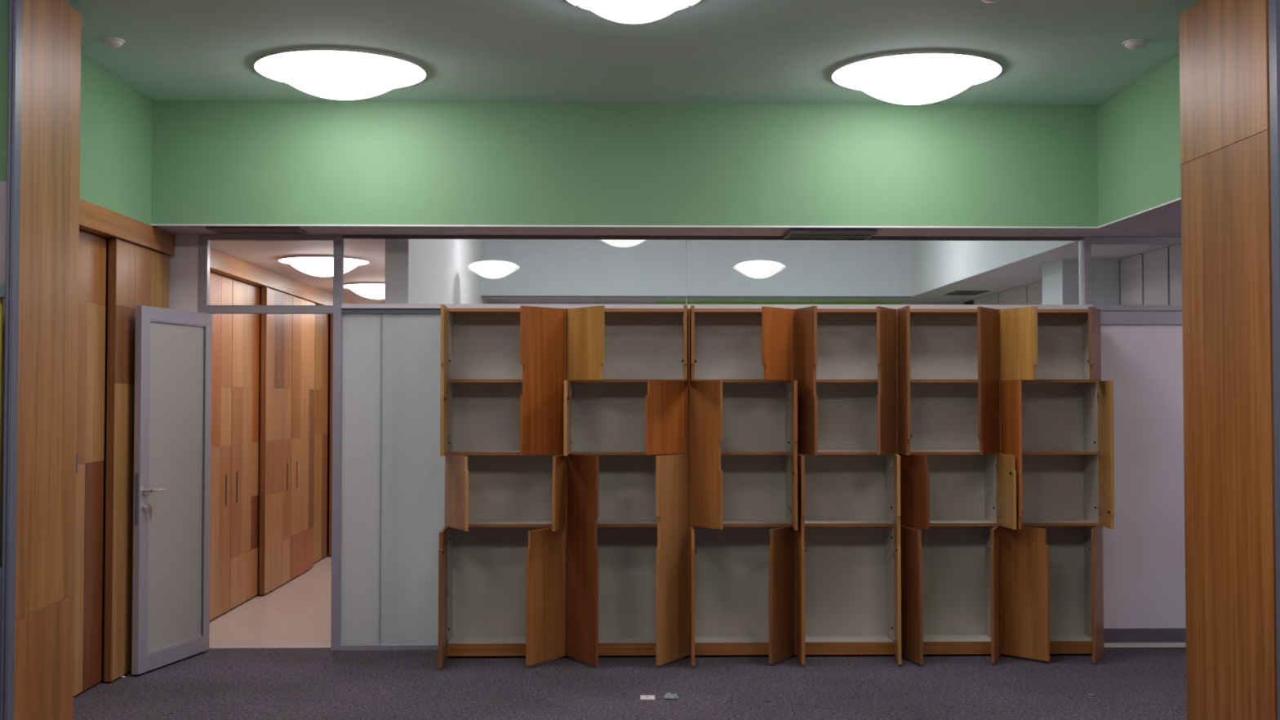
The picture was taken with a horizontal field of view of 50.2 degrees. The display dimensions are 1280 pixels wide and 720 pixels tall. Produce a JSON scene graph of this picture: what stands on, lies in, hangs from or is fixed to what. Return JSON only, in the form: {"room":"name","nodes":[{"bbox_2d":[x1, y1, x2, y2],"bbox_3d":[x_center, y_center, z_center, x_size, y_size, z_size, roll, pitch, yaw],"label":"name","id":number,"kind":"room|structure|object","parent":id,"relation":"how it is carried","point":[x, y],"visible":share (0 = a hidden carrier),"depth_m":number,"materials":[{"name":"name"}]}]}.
{"room":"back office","nodes":[
{"label":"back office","id":0,"kind":"room"},
{"bbox_2d":[0,0,8,566],"bbox_3d":[-3.193,0.050,5.460,1.360,3.350,0.060,0,-2,-1],"label":"wall","id":1,"kind":"structure","parent":0,"point":[4,4],"depth_m":5.47,"materials":[{"name":"grey paint"}]},
{"bbox_2d":[0,0,22,719],"bbox_3d":[-2.429,0.045,5.283,0.026,3.349,0.060,0,-2,-1],"label":"door frame","id":2,"kind":"structure","parent":1,"relation":"attached to","point":[15,20],"depth_m":5.27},
{"bbox_2d":[1,0,81,719],"bbox_3d":[-2.494,0.074,5.718,0.038,3.292,0.798,0,-2,-5],"label":"wall panel","id":3,"kind":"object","parent":1,"relation":"in","point":[47,455],"depth_m":5.72,"materials":[{"name":"brown wood"}]},
{"bbox_2d":[79,53,152,225],"bbox_3d":[-2.940,-1.213,6.808,0.120,0.750,2.670,0,-2,-1],"label":"wall","id":4,"kind":"structure","parent":0,"point":[116,118],"depth_m":7.55,"materials":[{"name":"green paint"}]},
{"bbox_2d":[79,198,174,255],"bbox_3d":[-2.943,-0.762,7.049,0.130,0.133,3.016,0,-2,-1],"label":"wooden beam","id":5,"kind":"structure","parent":4,"relation":"attached to","point":[95,220],"depth_m":7.64,"materials":[{"name":"brown wood"}]},
{"bbox_2d":[168,234,199,311],"bbox_3d":[-2.909,0.512,8.561,0.287,2.600,0.050,0,-2,-1],"label":"wall","id":6,"kind":"structure","parent":0,"point":[184,265],"depth_m":8.57,"materials":[{"name":"white paint"}]},
{"bbox_2d":[131,305,212,675],"bbox_3d":[-2.761,0.744,8.134,0.140,2.088,0.803,0,-2,12],"label":"glazed door","id":7,"kind":"structure","parent":6,"relation":"in","point":[173,348],"depth_m":8.08,"materials":[{"name":"metal"}]},
{"label":"key","id":8,"kind":"object","parent":7,"relation":"in","visible":0},
{"bbox_2d":[149,505,151,519],"bbox_3d":[-2.790,0.870,7.789,0.006,0.082,0.023,0,-2,12],"label":"key","id":9,"kind":"object","parent":8,"relation":"hanging from","point":[150,508],"visible":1,"depth_m":7.79,"materials":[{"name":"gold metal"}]},
{"bbox_2d":[208,646,330,648],"bbox_3d":[-2.321,1.811,8.612,0.787,0.006,0.020,0,-2,-1],"label":"trim","id":10,"kind":"structure","parent":6,"relation":"attached to","point":[209,646],"depth_m":8.61,"materials":[{"name":"metal"}]},
{"bbox_2d":[102,240,330,676],"bbox_3d":[-3.180,0.565,12.201,0.090,2.700,13.440,0,-2,-1],"label":"wall","id":11,"kind":"structure","parent":0,"point":[329,329],"depth_m":7.78,"materials":[{"name":"brown wood"}]},
{"bbox_2d":[73,230,106,696],"bbox_3d":[-2.982,0.535,7.113,0.046,2.452,0.936,0,-2,-1],"label":"sliding door","id":12,"kind":"structure","parent":11,"relation":"in","point":[92,260],"depth_m":7.38,"materials":[{"name":"brown wood"}]},
{"bbox_2d":[103,238,168,681],"bbox_3d":[-2.943,0.561,8.018,0.046,2.452,0.906,0,-2,-1],"label":"sliding door","id":13,"kind":"structure","parent":11,"relation":"in","point":[138,275],"depth_m":7.67,"materials":[{"name":"brown wood"}]},
{"bbox_2d":[209,271,232,620],"bbox_3d":[-3.039,0.609,9.696,0.049,2.452,0.846,0,-2,-1],"label":"sliding door","id":14,"kind":"structure","parent":11,"relation":"in","point":[220,286],"depth_m":9.87,"materials":[{"name":"brown wood"}]},
{"bbox_2d":[229,278,261,609],"bbox_3d":[-3.058,0.633,10.550,0.049,2.452,0.836,0,-2,-1],"label":"sliding door","id":15,"kind":"structure","parent":11,"relation":"in","point":[245,445],"depth_m":10.54,"materials":[{"name":"brown wood"}]},
{"bbox_2d":[258,287,292,595],"bbox_3d":[-3.016,0.655,11.341,0.049,2.452,0.876,0,-2,-1],"label":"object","id":16,"kind":"structure","parent":11,"relation":"in","point":[276,357],"depth_m":11.22,"materials":[{"name":"brown wood"}]},
{"bbox_2d":[290,295,315,579],"bbox_3d":[-3.036,0.681,12.246,0.049,2.452,0.906,0,-2,-1],"label":"sliding door","id":17,"kind":"structure","parent":11,"relation":"in","point":[303,379],"depth_m":12.20,"materials":[{"name":"brown wood"}]},
{"bbox_2d":[313,314,328,563],"bbox_3d":[-3.118,0.706,13.139,0.046,2.452,0.916,0,-2,-1],"label":"sliding door","id":18,"kind":"structure","parent":11,"relation":"in","point":[322,321],"depth_m":13.25,"materials":[{"name":"brown wood"}]},
{"bbox_2d":[328,314,333,555],"bbox_3d":[-3.079,0.732,14.064,0.046,2.452,0.906,0,-2,-1],"label":"sliding door","id":19,"kind":"structure","parent":11,"relation":"in","point":[331,315],"depth_m":13.61,"materials":[{"name":"brown wood"}]},
{"bbox_2d":[384,239,488,303],"bbox_3d":[-1.631,0.237,12.090,0.149,3.350,6.750,0,-2,-1],"label":"wall","id":20,"kind":"structure","parent":0,"point":[418,271],"depth_m":9.92,"materials":[{"name":"white paint"}]},
{"bbox_2d":[340,313,381,644],"bbox_3d":[-1.751,0.741,8.575,0.242,2.073,0.008,0,-2,-1],"label":"wall panel","id":21,"kind":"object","parent":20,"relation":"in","point":[361,332],"depth_m":8.57,"materials":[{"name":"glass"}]},
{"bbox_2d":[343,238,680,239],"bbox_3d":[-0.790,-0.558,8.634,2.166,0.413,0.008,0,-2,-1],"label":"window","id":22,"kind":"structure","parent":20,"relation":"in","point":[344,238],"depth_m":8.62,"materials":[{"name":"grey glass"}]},
{"bbox_2d":[151,100,1098,226],"bbox_3d":[-0.071,-1.173,8.267,5.922,0.747,0.120,0,-2,-1],"label":"wall","id":23,"kind":"structure","parent":0,"point":[214,162],"depth_m":8.21,"materials":[{"name":"green paint"}]},
{"bbox_2d":[151,197,1181,228],"bbox_3d":[-0.039,-0.840,6.862,5.682,0.009,2.670,0,-2,-1],"label":"trim","id":24,"kind":"structure","parent":23,"relation":"attached to","point":[1180,198],"depth_m":8.18,"materials":[{"name":"metal"}]},
{"bbox_2d":[73,552,1186,719],"bbox_3d":[-0.166,1.809,7.350,11.200,0.060,23.200,0,-2,-1],"label":"floor","id":25,"kind":"structure","parent":0,"point":[1126,683],"depth_m":7.49,"materials":[{"name":"carpet"}]},
{"bbox_2d":[0,284,5,701],"bbox_3d":[-2.882,0.714,5.256,0.873,2.010,0.055,0,-2,-1],"label":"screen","id":26,"kind":"object","parent":25,"relation":"on","point":[2,286],"visible":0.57,"depth_m":5.28,"materials":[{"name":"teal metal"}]},
{"bbox_2d":[438,304,567,668],"bbox_3d":[-0.814,0.744,8.230,0.736,2.118,0.655,0,-2,-1],"label":"tall cabinet","id":27,"kind":"object","parent":25,"relation":"on","point":[502,551],"visible":1,"depth_m":8.49,"materials":[{"name":"brown wood"}]},
{"bbox_2d":[448,450,519,452],"bbox_3d":[-0.818,0.572,8.434,0.697,0.018,0.242,0,-2,-1],"label":"shelf","id":28,"kind":"object","parent":27,"relation":"attached to","point":[449,451],"depth_m":8.34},
{"bbox_2d":[450,382,522,382],"bbox_3d":[-0.818,0.130,8.447,0.697,0.018,0.242,0,-2,-1],"label":"shelf","id":29,"kind":"object","parent":27,"relation":"attached to","point":[451,382],"depth_m":8.43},
{"bbox_2d":[448,636,525,643],"bbox_3d":[-0.818,1.729,8.401,0.697,0.018,0.242,0,-2,-1],"label":"shelf","id":30,"kind":"object","parent":27,"relation":"attached to","point":[451,639],"depth_m":8.38,"materials":[{"name":"grey wood"}]},
{"bbox_2d":[468,520,551,524],"bbox_3d":[-0.818,1.009,8.422,0.697,0.018,0.242,0,-2,-1],"label":"shelf","id":31,"kind":"object","parent":27,"relation":"attached to","point":[470,522],"depth_m":8.43,"materials":[{"name":"white wood"}]},
{"bbox_2d":[564,304,688,666],"bbox_3d":[-0.077,0.745,8.246,0.746,2.118,0.657,0,-2,-1],"label":"tall cabinet","id":32,"kind":"object","parent":25,"relation":"on","point":[626,385],"visible":1,"depth_m":8.33,"materials":[{"name":"brown wood"}]},
{"bbox_2d":[570,450,645,452],"bbox_3d":[-0.078,0.572,8.451,0.700,0.018,0.242,0,-2,-1],"label":"shelf","id":33,"kind":"object","parent":32,"relation":"attached to","point":[571,451],"depth_m":8.40,"materials":[{"name":"wood"}]},
{"bbox_2d":[570,382,647,382],"bbox_3d":[-0.078,0.130,8.463,0.700,0.018,0.242,0,-2,-1],"label":"shelf","id":34,"kind":"object","parent":32,"relation":"attached to","point":[571,382],"depth_m":8.43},
{"bbox_2d":[597,520,657,524],"bbox_3d":[-0.078,1.009,8.438,0.700,0.018,0.242,0,-2,-1],"label":"shelf","id":35,"kind":"object","parent":32,"relation":"attached to","point":[599,522],"depth_m":8.43,"materials":[{"name":"grey wood"}]},
{"bbox_2d":[598,635,656,643],"bbox_3d":[-0.078,1.730,8.418,0.700,0.018,0.242,0,-2,-1],"label":"shelf","id":36,"kind":"object","parent":32,"relation":"attached to","point":[602,639],"depth_m":8.41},
{"bbox_2d":[640,695,654,699],"bbox_3d":[0.040,1.770,7.165,0.076,0.006,0.090,0,-2,0],"label":"card","id":37,"kind":"object","parent":25,"relation":"on","point":[642,697],"visible":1,"depth_m":7.15,"materials":[{"name":"grey paper"}]},
{"bbox_2d":[663,692,678,698],"bbox_3d":[0.163,1.770,7.205,0.076,0.005,0.147,0,-2,-1],"label":"paper scrap","id":38,"kind":"object","parent":25,"relation":"on","point":[668,695],"visible":1,"depth_m":7.19,"materials":[{"name":"grey paper"}]},
{"bbox_2d":[198,234,1182,650],"bbox_3d":[1.170,0.514,8.640,7.873,2.600,0.075,0,-2,-1],"label":"frame","id":39,"kind":"object","parent":25,"relation":"on","point":[1161,314],"visible":0.65,"depth_m":8.59,"materials":[{"name":"metal"}]},
{"bbox_2d":[688,305,797,665],"bbox_3d":[0.617,0.746,8.286,0.647,2.118,0.609,0,-2,-1],"label":"tall cabinet","id":40,"kind":"object","parent":25,"relation":"on","point":[743,389],"visible":1,"depth_m":8.56,"materials":[{"name":"brown wood"}]},
{"bbox_2d":[694,635,768,642],"bbox_3d":[0.615,1.730,8.433,0.603,0.018,0.242,0,-2,-1],"label":"shelf","id":41,"kind":"object","parent":40,"relation":"attached to","point":[698,638],"depth_m":8.44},
{"bbox_2d":[720,450,788,451],"bbox_3d":[0.615,0.573,8.466,0.603,0.018,0.242,0,-2,-1],"label":"shelf","id":42,"kind":"object","parent":40,"relation":"attached to","point":[721,451],"depth_m":8.46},
{"bbox_2d":[722,382,788,382],"bbox_3d":[0.615,0.131,8.479,0.603,0.018,0.242,0,-2,-1],"label":"shelf","id":43,"kind":"object","parent":40,"relation":"attached to","point":[722,382],"depth_m":8.43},
{"bbox_2d":[722,520,790,523],"bbox_3d":[0.615,1.010,8.454,0.603,0.018,0.242,0,-2,-1],"label":"shelf","id":44,"kind":"object","parent":40,"relation":"attached to","point":[723,521],"depth_m":8.43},
{"bbox_2d":[793,306,901,665],"bbox_3d":[1.253,0.746,8.305,0.629,2.118,0.600,0,-2,-1],"label":"tall cabinet","id":45,"kind":"object","parent":25,"relation":"on","point":[847,548],"visible":0.91,"depth_m":8.58,"materials":[{"name":"brown wood"}]},
{"bbox_2d":[816,382,877,382],"bbox_3d":[1.251,0.131,8.493,0.585,0.018,0.242,0,-2,-1],"label":"shelf","id":46,"kind":"object","parent":45,"relation":"attached to","point":[816,382],"depth_m":8.43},
{"bbox_2d":[817,449,877,451],"bbox_3d":[1.251,0.573,8.480,0.585,0.018,0.242,0,-2,-1],"label":"shelf","id":47,"kind":"object","parent":45,"relation":"attached to","point":[818,450],"depth_m":8.53,"materials":[{"name":"white wood"}]},
{"bbox_2d":[804,520,892,523],"bbox_3d":[1.251,1.010,8.468,0.585,0.018,0.242,0,-2,-1],"label":"shelf","id":48,"kind":"object","parent":45,"relation":"attached to","point":[805,521],"depth_m":8.43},
{"bbox_2d":[804,635,893,642],"bbox_3d":[1.251,1.731,8.448,0.585,0.018,0.242,0,-2,-1],"label":"shelf","id":49,"kind":"object","parent":45,"relation":"attached to","point":[808,638],"depth_m":8.44,"materials":[{"name":"grey wood"}]},
{"bbox_2d":[896,306,1016,664],"bbox_3d":[1.883,0.747,8.318,0.641,2.118,0.602,0,-2,-1],"label":"tall cabinet","id":50,"kind":"object","parent":25,"relation":"on","point":[957,491],"visible":0.9,"depth_m":8.59,"materials":[{"name":"brown wood"}]},
{"bbox_2d":[910,382,977,382],"bbox_3d":[1.880,0.132,8.507,0.589,0.018,0.242,0,-2,-1],"label":"shelf","id":51,"kind":"object","parent":50,"relation":"attached to","point":[910,382],"depth_m":8.43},
{"bbox_2d":[910,449,979,451],"bbox_3d":[1.880,0.574,8.495,0.589,0.018,0.242,0,-2,-1],"label":"shelf","id":52,"kind":"object","parent":50,"relation":"attached to","point":[910,450],"depth_m":8.53,"materials":[{"name":"white wood"}]},
{"bbox_2d":[923,634,991,641],"bbox_3d":[1.880,1.731,8.462,0.589,0.018,0.242,0,-2,-1],"label":"shelf","id":53,"kind":"object","parent":50,"relation":"attached to","point":[926,637],"depth_m":8.47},
{"bbox_2d":[929,519,995,523],"bbox_3d":[1.880,1.010,8.482,0.589,0.018,0.242,0,-2,-1],"label":"shelf","id":54,"kind":"object","parent":50,"relation":"attached to","point":[931,521],"depth_m":8.49,"materials":[{"name":"grey wood"}]},
{"bbox_2d":[998,306,1114,662],"bbox_3d":[2.514,0.747,8.333,0.626,2.118,0.600,0,-2,-1],"label":"tall cabinet","id":55,"kind":"object","parent":25,"relation":"on","point":[1056,411],"visible":0.91,"depth_m":8.43,"materials":[{"name":"brown wood"}]},
{"bbox_2d":[1022,449,1093,451],"bbox_3d":[2.510,0.574,8.509,0.587,0.018,0.242,0,-2,-1],"label":"shelf","id":56,"kind":"object","parent":55,"relation":"attached to","point":[1022,450],"depth_m":8.47,"materials":[{"name":"wood"}]},
{"bbox_2d":[1021,519,1094,523],"bbox_3d":[2.510,1.011,8.496,0.587,0.018,0.242,0,-2,-1],"label":"shelf","id":57,"kind":"object","parent":55,"relation":"attached to","point":[1023,521],"depth_m":8.49,"materials":[{"name":"grey wood"}]},
{"bbox_2d":[1021,382,1094,382],"bbox_3d":[2.510,0.132,8.521,0.587,0.018,0.242,0,-2,-1],"label":"shelf","id":58,"kind":"object","parent":55,"relation":"attached to","point":[1021,382],"depth_m":8.43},
{"bbox_2d":[1049,634,1091,640],"bbox_3d":[2.510,1.731,8.476,0.587,0.018,0.242,0,-2,-1],"label":"shelf","id":59,"kind":"object","parent":55,"relation":"attached to","point":[1052,637],"depth_m":8.48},
{"bbox_2d":[1268,0,1279,719],"bbox_3d":[2.519,0.044,5.269,0.130,3.349,0.060,0,-2,-1],"label":"door frame","id":60,"kind":"structure","parent":25,"relation":"on","point":[1273,5],"depth_m":5.28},
{"bbox_2d":[1178,0,1277,719],"bbox_3d":[2.455,0.074,5.712,0.032,3.292,0.811,0,-2,-1],"label":"wood panel","id":61,"kind":"structure","parent":60,"relation":"attached to","point":[1226,248],"depth_m":5.67,"materials":[{"name":"brown wood"}]},
{"bbox_2d":[66,0,1199,104],"bbox_3d":[-0.044,-1.773,2.035,11.200,0.100,12.370,0,-2,-1],"label":"ceiling","id":62,"kind":"structure","parent":0,"point":[784,51],"depth_m":6.87,"materials":[{"name":"paint"}]},
{"bbox_2d":[99,36,124,48],"bbox_3d":[-2.622,-1.572,6.790,0.120,0.033,0.120,0,-2,-1],"label":"smoke detector","id":63,"kind":"object","parent":62,"relation":"attached to","point":[113,42],"visible":1,"depth_m":6.76,"materials":[{"name":"white plastic"}]},
{"bbox_2d":[253,47,426,100],"bbox_3d":[-1.612,-1.493,7.371,0.907,0.158,0.907,0,-2,-1],"label":"ceiling lamp","id":64,"kind":"object","parent":62,"relation":"attached to","point":[333,73],"visible":1,"depth_m":7.16,"materials":[{"name":"white"}]},
{"bbox_2d":[566,0,700,23],"bbox_3d":[-0.029,-1.546,5.967,0.616,0.132,0.616,0,-2,-1],"label":"ceiling lamp","id":65,"kind":"object","parent":62,"relation":"attached to","point":[626,11],"visible":1,"depth_m":5.90,"materials":[{"name":"white"}]},
{"bbox_2d":[831,50,1002,105],"bbox_3d":[1.500,-1.484,7.430,0.907,0.172,0.907,0,-2,-1],"label":"ceiling lamp","id":66,"kind":"object","parent":62,"relation":"attached to","point":[920,77],"visible":1,"depth_m":7.22,"materials":[{"name":"white"}]},
{"bbox_2d":[982,0,999,3],"bbox_3d":[1.544,-1.594,6.014,0.120,0.033,0.120,0,-2,-1],"label":"smoke detector","id":67,"kind":"object","parent":62,"relation":"attached to","point":[984,1],"visible":1,"depth_m":6.02,"materials":[{"name":"white plastic"}]},
{"bbox_2d":[1122,39,1147,49],"bbox_3d":[2.473,-1.571,6.824,0.120,0.033,0.120,0,-2,-1],"label":"smoke detector","id":68,"kind":"object","parent":62,"relation":"attached to","point":[1133,44],"visible":1,"depth_m":6.79,"materials":[{"name":"white plastic"}]},
{"bbox_2d":[151,200,1181,303],"bbox_3d":[1.064,-0.734,12.203,8.527,0.102,13.700,0,-2,-1],"label":"ceiling","id":69,"kind":"structure","parent":0,"point":[1165,220],"depth_m":9.23,"materials":[{"name":"paint"}]},
{"bbox_2d":[205,226,306,234],"bbox_3d":[-2.332,-0.790,8.325,0.550,0.014,0.260,0,-2,-1],"label":"ceiling vent","id":70,"kind":"object","parent":69,"relation":"in","point":[220,230],"visible":1,"depth_m":8.30,"materials":[{"name":"black plastic"}]},
{"bbox_2d":[209,248,356,305],"bbox_3d":[-3.088,-0.580,13.506,0.130,0.133,9.698,0,-2,-1],"label":"wooden beam","id":71,"kind":"structure","parent":69,"relation":"attached to","point":[222,264],"depth_m":10.77,"materials":[{"name":"brown wood"}]},
{"bbox_2d":[278,254,368,276],"bbox_3d":[-2.337,-0.680,10.103,0.656,0.128,0.656,0,-2,-1],"label":"ceiling lamp","id":72,"kind":"object","parent":69,"relation":"attached to","point":[319,265],"visible":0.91,"depth_m":9.93,"materials":[{"name":"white glass"}]},
{"bbox_2d":[343,282,385,299],"bbox_3d":[-2.378,-0.616,12.392,0.656,0.128,0.656,0,-2,-1],"label":"ceiling lamp","id":73,"kind":"object","parent":69,"relation":"attached to","point":[368,290],"visible":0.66,"depth_m":12.19,"materials":[{"name":"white glass"}]},
{"bbox_2d":[782,228,876,239],"bbox_3d":[1.167,-0.776,8.454,0.532,0.030,0.360,0,-2,-1],"label":"ceiling vent","id":74,"kind":"object","parent":69,"relation":"in","point":[791,233],"visible":1,"depth_m":8.34,"materials":[{"name":"black plastic"}]},
{"bbox_2d":[943,290,990,295],"bbox_3d":[3.165,-0.652,13.248,0.322,0.014,0.500,0,-2,-1],"label":"ceiling vent","id":75,"kind":"object","parent":69,"relation":"in","point":[956,292],"visible":1,"depth_m":13.22,"materials":[{"name":"black plastic"}]},
{"bbox_2d":[480,239,911,297],"bbox_3d":[0.604,-1.015,13.801,4.395,0.750,0.100,0,-2,-1],"label":"wall","id":76,"kind":"structure","parent":0,"point":[545,268],"depth_m":13.75,"materials":[{"name":"white paint"}]},
{"bbox_2d":[488,301,964,304],"bbox_3d":[1.831,0.658,14.582,6.885,2.650,0.100,0,-2,-1],"label":"wall","id":77,"kind":"structure","parent":0,"point":[489,302],"depth_m":14.55,"materials":[{"name":"green paint"}]},
{"bbox_2d":[911,240,1075,296],"bbox_3d":[2.846,-1.085,11.312,0.103,0.751,4.980,0,-2,-1],"label":"wall","id":78,"kind":"structure","parent":0,"point":[935,264],"depth_m":11.87,"materials":[{"name":"white paint"}]},
{"bbox_2d":[686,239,1080,284],"bbox_3d":[1.553,-0.556,8.686,2.512,0.413,0.008,0,-2,-1],"label":"window","id":79,"kind":"structure","parent":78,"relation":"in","point":[686,239],"depth_m":8.71,"materials":[{"name":"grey glass"}]},
{"bbox_2d":[964,244,1182,311],"bbox_3d":[3.569,0.601,11.681,0.140,2.600,5.780,0,-2,-1],"label":"wall","id":80,"kind":"structure","parent":0,"point":[1153,277],"depth_m":9.61,"materials":[{"name":"grey paint"}]},
{"bbox_2d":[1042,258,1119,311],"bbox_3d":[3.318,0.562,10.270,0.425,2.598,0.470,0,-2,-1],"label":"wall","id":81,"kind":"structure","parent":0,"point":[1060,278],"depth_m":10.07,"materials":[{"name":"white paint"}]},
{"bbox_2d":[1097,55,1181,226],"bbox_3d":[2.861,-1.211,6.938,0.120,0.747,2.670,0,-2,-1],"label":"wall","id":82,"kind":"structure","parent":0,"point":[1139,126],"depth_m":7.59,"materials":[{"name":"green paint"}]},
{"bbox_2d":[1100,324,1186,628],"bbox_3d":[3.970,0.737,8.705,2.270,1.921,0.038,0,-2,-1],"label":"wall","id":83,"kind":"structure","parent":0,"point":[1144,555],"depth_m":8.67,"materials":[{"name":"grey paint"}]},
{"bbox_2d":[380,313,444,644],"bbox_3d":[0.592,0.743,8.628,4.429,2.073,0.008,0,-2,-1],"label":"wall panel","id":84,"kind":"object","parent":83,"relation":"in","point":[413,467],"depth_m":8.58,"materials":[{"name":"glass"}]},
{"bbox_2d":[1103,641,1186,647],"bbox_3d":[3.970,1.798,8.671,2.270,0.035,0.045,0,-2,-1],"label":"trim","id":85,"kind":"structure","parent":83,"relation":"attached to","point":[1122,644],"depth_m":8.63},
{"bbox_2d":[1103,627,1186,642],"bbox_3d":[3.970,1.739,8.671,2.270,0.084,0.050,0,-2,-1],"label":"baseboard","id":86,"kind":"structure","parent":83,"relation":"attached to","point":[1167,634],"depth_m":8.63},
{"bbox_3d":[0.681,-1.512,11.275,4.435,0.100,4.980,0,-2,-1],"label":"ceiling","id":87,"kind":"structure","parent":0,"visible":0},
{"bbox_2d":[469,239,517,279],"bbox_3d":[-1.245,-1.070,11.610,0.453,0.762,0.453,0,-2,-1],"label":"pendant lamp","id":88,"kind":"object","parent":87,"relation":"hanging from","point":[492,269],"visible":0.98,"depth_m":11.47,"materials":[{"name":"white glass"}]},
{"bbox_2d":[601,240,644,247],"bbox_3d":[-0.112,-1.141,9.276,0.453,0.754,0.453,0,-2,-1],"label":"pendant lamp","id":89,"kind":"object","parent":87,"relation":"hanging from","point":[619,243],"visible":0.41,"depth_m":9.20,"materials":[{"name":"white glass"}]},
{"bbox_2d":[735,260,783,278],"bbox_3d":[1.018,-1.072,11.661,0.453,0.756,0.453,0,-2,-1],"label":"pendant lamp","id":90,"kind":"object","parent":87,"relation":"hanging from","point":[752,268],"visible":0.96,"depth_m":11.52,"materials":[{"name":"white glass"}]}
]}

